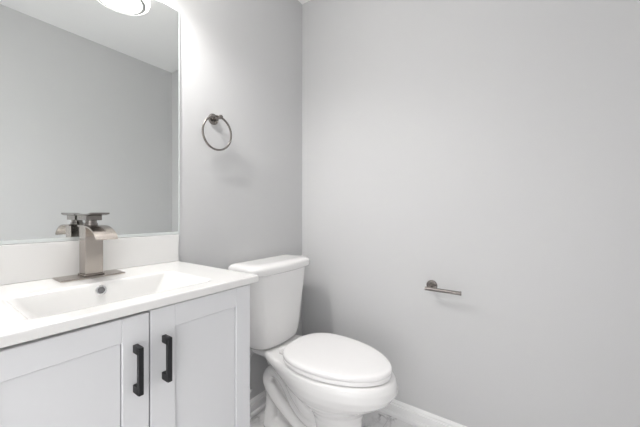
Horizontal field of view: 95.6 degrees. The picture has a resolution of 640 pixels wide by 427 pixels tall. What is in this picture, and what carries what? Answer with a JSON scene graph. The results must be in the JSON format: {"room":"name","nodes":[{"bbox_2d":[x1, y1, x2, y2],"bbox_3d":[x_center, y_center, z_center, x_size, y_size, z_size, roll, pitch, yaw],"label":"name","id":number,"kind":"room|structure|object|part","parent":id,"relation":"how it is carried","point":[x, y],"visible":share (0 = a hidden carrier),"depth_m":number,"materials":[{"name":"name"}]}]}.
{"room":"bathroom","nodes":[
{"label":"bathroom","id":0,"kind":"room"},
{"bbox_2d":[0,0,301,399],"bbox_3d":[-0.672,-0.150,1.184,0.100,2.630,2.000,0,0,35],"label":"wall","id":1,"kind":"structure","parent":0,"point":[241,60],"depth_m":1.48,"materials":[{"name":"grey paint"}]},
{"bbox_2d":[0,234,178,284],"bbox_3d":[-0.774,0.141,0.931,0.019,0.108,0.650,0,0,35],"label":"backsplash","id":2,"kind":"structure","parent":1,"relation":"attached to","point":[26,262],"depth_m":0.90,"materials":[{"name":"white stone"}]},
{"bbox_2d":[0,0,179,243],"bbox_3d":[-0.778,-0.386,0.935,0.009,0.940,0.676,0,0,35],"label":"wall mirror","id":3,"kind":"object","parent":1,"relation":"attached to","point":[90,89],"visible":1,"depth_m":0.95,"materials":[{"name":"clear glass"}]},
{"bbox_2d":[202,113,231,150],"bbox_3d":[-0.471,-0.375,1.329,0.063,0.175,0.159,0,0,35],"label":"towel ring","id":4,"kind":"object","parent":1,"relation":"attached to","point":[213,119],"visible":1,"depth_m":1.33,"materials":[{"name":"grey metal"}]},
{"bbox_3d":[-0.466,-0.437,1.325,0.050,0.019,0.019,0,0,35],"label":"post","id":5,"kind":"part","parent":4,"relation":"part of","materials":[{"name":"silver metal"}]},
{"bbox_2d":[250,390,265,418],"bbox_3d":[-0.349,1.025,1.540,0.024,0.080,0.848,0,0,35],"label":"baseboard","id":6,"kind":"structure","parent":1,"relation":"attached to","point":[257,404],"depth_m":1.56,"materials":[{"name":"white paint"}]},
{"bbox_2d":[298,0,309,3],"bbox_3d":[0.036,-1.415,0.691,1.625,0.100,1.800,0,0,35],"label":"ceiling","id":7,"kind":"structure","parent":0,"point":[300,1],"depth_m":1.87,"materials":[{"name":"white paint"}]},
{"bbox_2d":[250,408,415,426],"bbox_3d":[-0.135,1.115,0.445,1.625,0.100,2.400,0,0,35],"label":"floor","id":8,"kind":"structure","parent":0,"point":[376,418],"depth_m":1.49,"materials":[{"name":"tile"}]},
{"bbox_2d":[0,284,249,426],"bbox_3d":[-0.572,0.640,0.791,0.506,0.849,0.598,0,0,35],"label":"vanity cabinet","id":9,"kind":"object","parent":8,"relation":"on","point":[186,363],"visible":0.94,"depth_m":0.65,"materials":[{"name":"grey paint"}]},
{"bbox_3d":[-0.481,0.589,0.546,0.018,0.728,0.296,0,0,35],"label":"door","id":10,"kind":"part","parent":9,"relation":"part of","materials":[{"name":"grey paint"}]},
{"bbox_2d":[0,234,258,347],"bbox_3d":[-0.580,0.204,0.796,0.493,0.234,0.650,0,0,35],"label":"vanity sink","id":11,"kind":"object","parent":9,"relation":"in","point":[33,305],"visible":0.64,"depth_m":0.82,"materials":[{"name":"white stone"}]},
{"bbox_2d":[52,213,124,282],"bbox_3d":[-0.691,0.096,0.885,0.187,0.197,0.162,0,0,35],"label":"faucet","id":12,"kind":"object","parent":11,"relation":"on","point":[92,235],"visible":1,"depth_m":0.89,"materials":[{"name":"silver metal"}]},
{"bbox_3d":[-0.712,0.192,0.900,0.080,0.005,0.162,0,0,35],"label":"deck plate","id":13,"kind":"part","parent":12,"relation":"part of","materials":[{"name":"silver metal"}]},
{"bbox_3d":[-0.710,0.017,0.903,0.134,0.039,0.047,0,0,35],"label":"lever","id":14,"kind":"part","parent":12,"relation":"part of","materials":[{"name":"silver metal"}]},
{"bbox_3d":[-0.674,0.056,0.878,0.152,0.040,0.054,0,0,35],"label":"spout","id":15,"kind":"part","parent":12,"relation":"part of","materials":[{"name":"silver metal"}]},
{"bbox_3d":[-0.394,0.339,0.629,0.030,0.104,0.010,0,0,35],"label":"handle","id":16,"kind":"part","parent":9,"relation":"part of","materials":[{"name":"black metal"}]},
{"bbox_3d":[-0.359,0.339,0.680,0.030,0.104,0.010,0,0,35],"label":"handle","id":17,"kind":"part","parent":9,"relation":"part of","materials":[{"name":"black metal"}]},
{"bbox_3d":[-0.310,0.587,0.791,0.018,0.732,0.297,0,0,35],"label":"door","id":18,"kind":"part","parent":9,"relation":"part of","materials":[{"name":"grey paint"}]},
{"bbox_2d":[228,254,397,426],"bbox_3d":[-0.012,0.654,1.359,0.760,0.825,0.444,0,0,35],"label":"toilet","id":19,"kind":"object","parent":8,"relation":"on","point":[314,379],"visible":0.99,"depth_m":1.32,"materials":[{"name":"white ceramic"}]},
{"bbox_3d":[-0.238,0.267,1.516,0.211,0.051,0.444,0,0,35],"label":"tank lid","id":20,"kind":"part","parent":19,"relation":"part of","materials":[{"name":"white ceramic"}]},
{"bbox_3d":[-0.241,0.479,1.518,0.190,0.372,0.394,0,0,35],"label":"tank","id":21,"kind":"part","parent":19,"relation":"part of","materials":[{"name":"white ceramic"}]},
{"bbox_3d":[0.078,0.653,1.293,0.495,0.017,0.354,0,0,35],"label":"seat","id":22,"kind":"part","parent":19,"relation":"part of","materials":[{"name":"white plastic"}]},
{"bbox_3d":[0.078,0.632,1.294,0.498,0.024,0.356,0,0,35],"label":"lid","id":23,"kind":"part","parent":19,"relation":"part of","materials":[{"name":"white plastic"}]},
{"bbox_2d":[302,0,639,426],"bbox_3d":[0.620,-0.150,1.442,1.725,2.630,0.100,0,0,35],"label":"wall","id":24,"kind":"structure","parent":0,"point":[488,151],"depth_m":1.30,"materials":[{"name":"grey paint"}]},
{"bbox_2d":[377,399,466,426],"bbox_3d":[0.544,1.025,1.420,1.625,0.080,0.024,0,0,35],"label":"baseboard","id":25,"kind":"structure","parent":24,"relation":"attached to","point":[412,415],"depth_m":1.46,"materials":[{"name":"white paint"}]},
{"bbox_2d":[425,280,461,295],"bbox_3d":[0.578,0.353,1.365,0.168,0.051,0.076,0,0,35],"label":"toilet paper holder","id":26,"kind":"object","parent":24,"relation":"attached to","point":[431,285],"visible":1,"depth_m":1.35,"materials":[{"name":"grey metal"}]}
]}

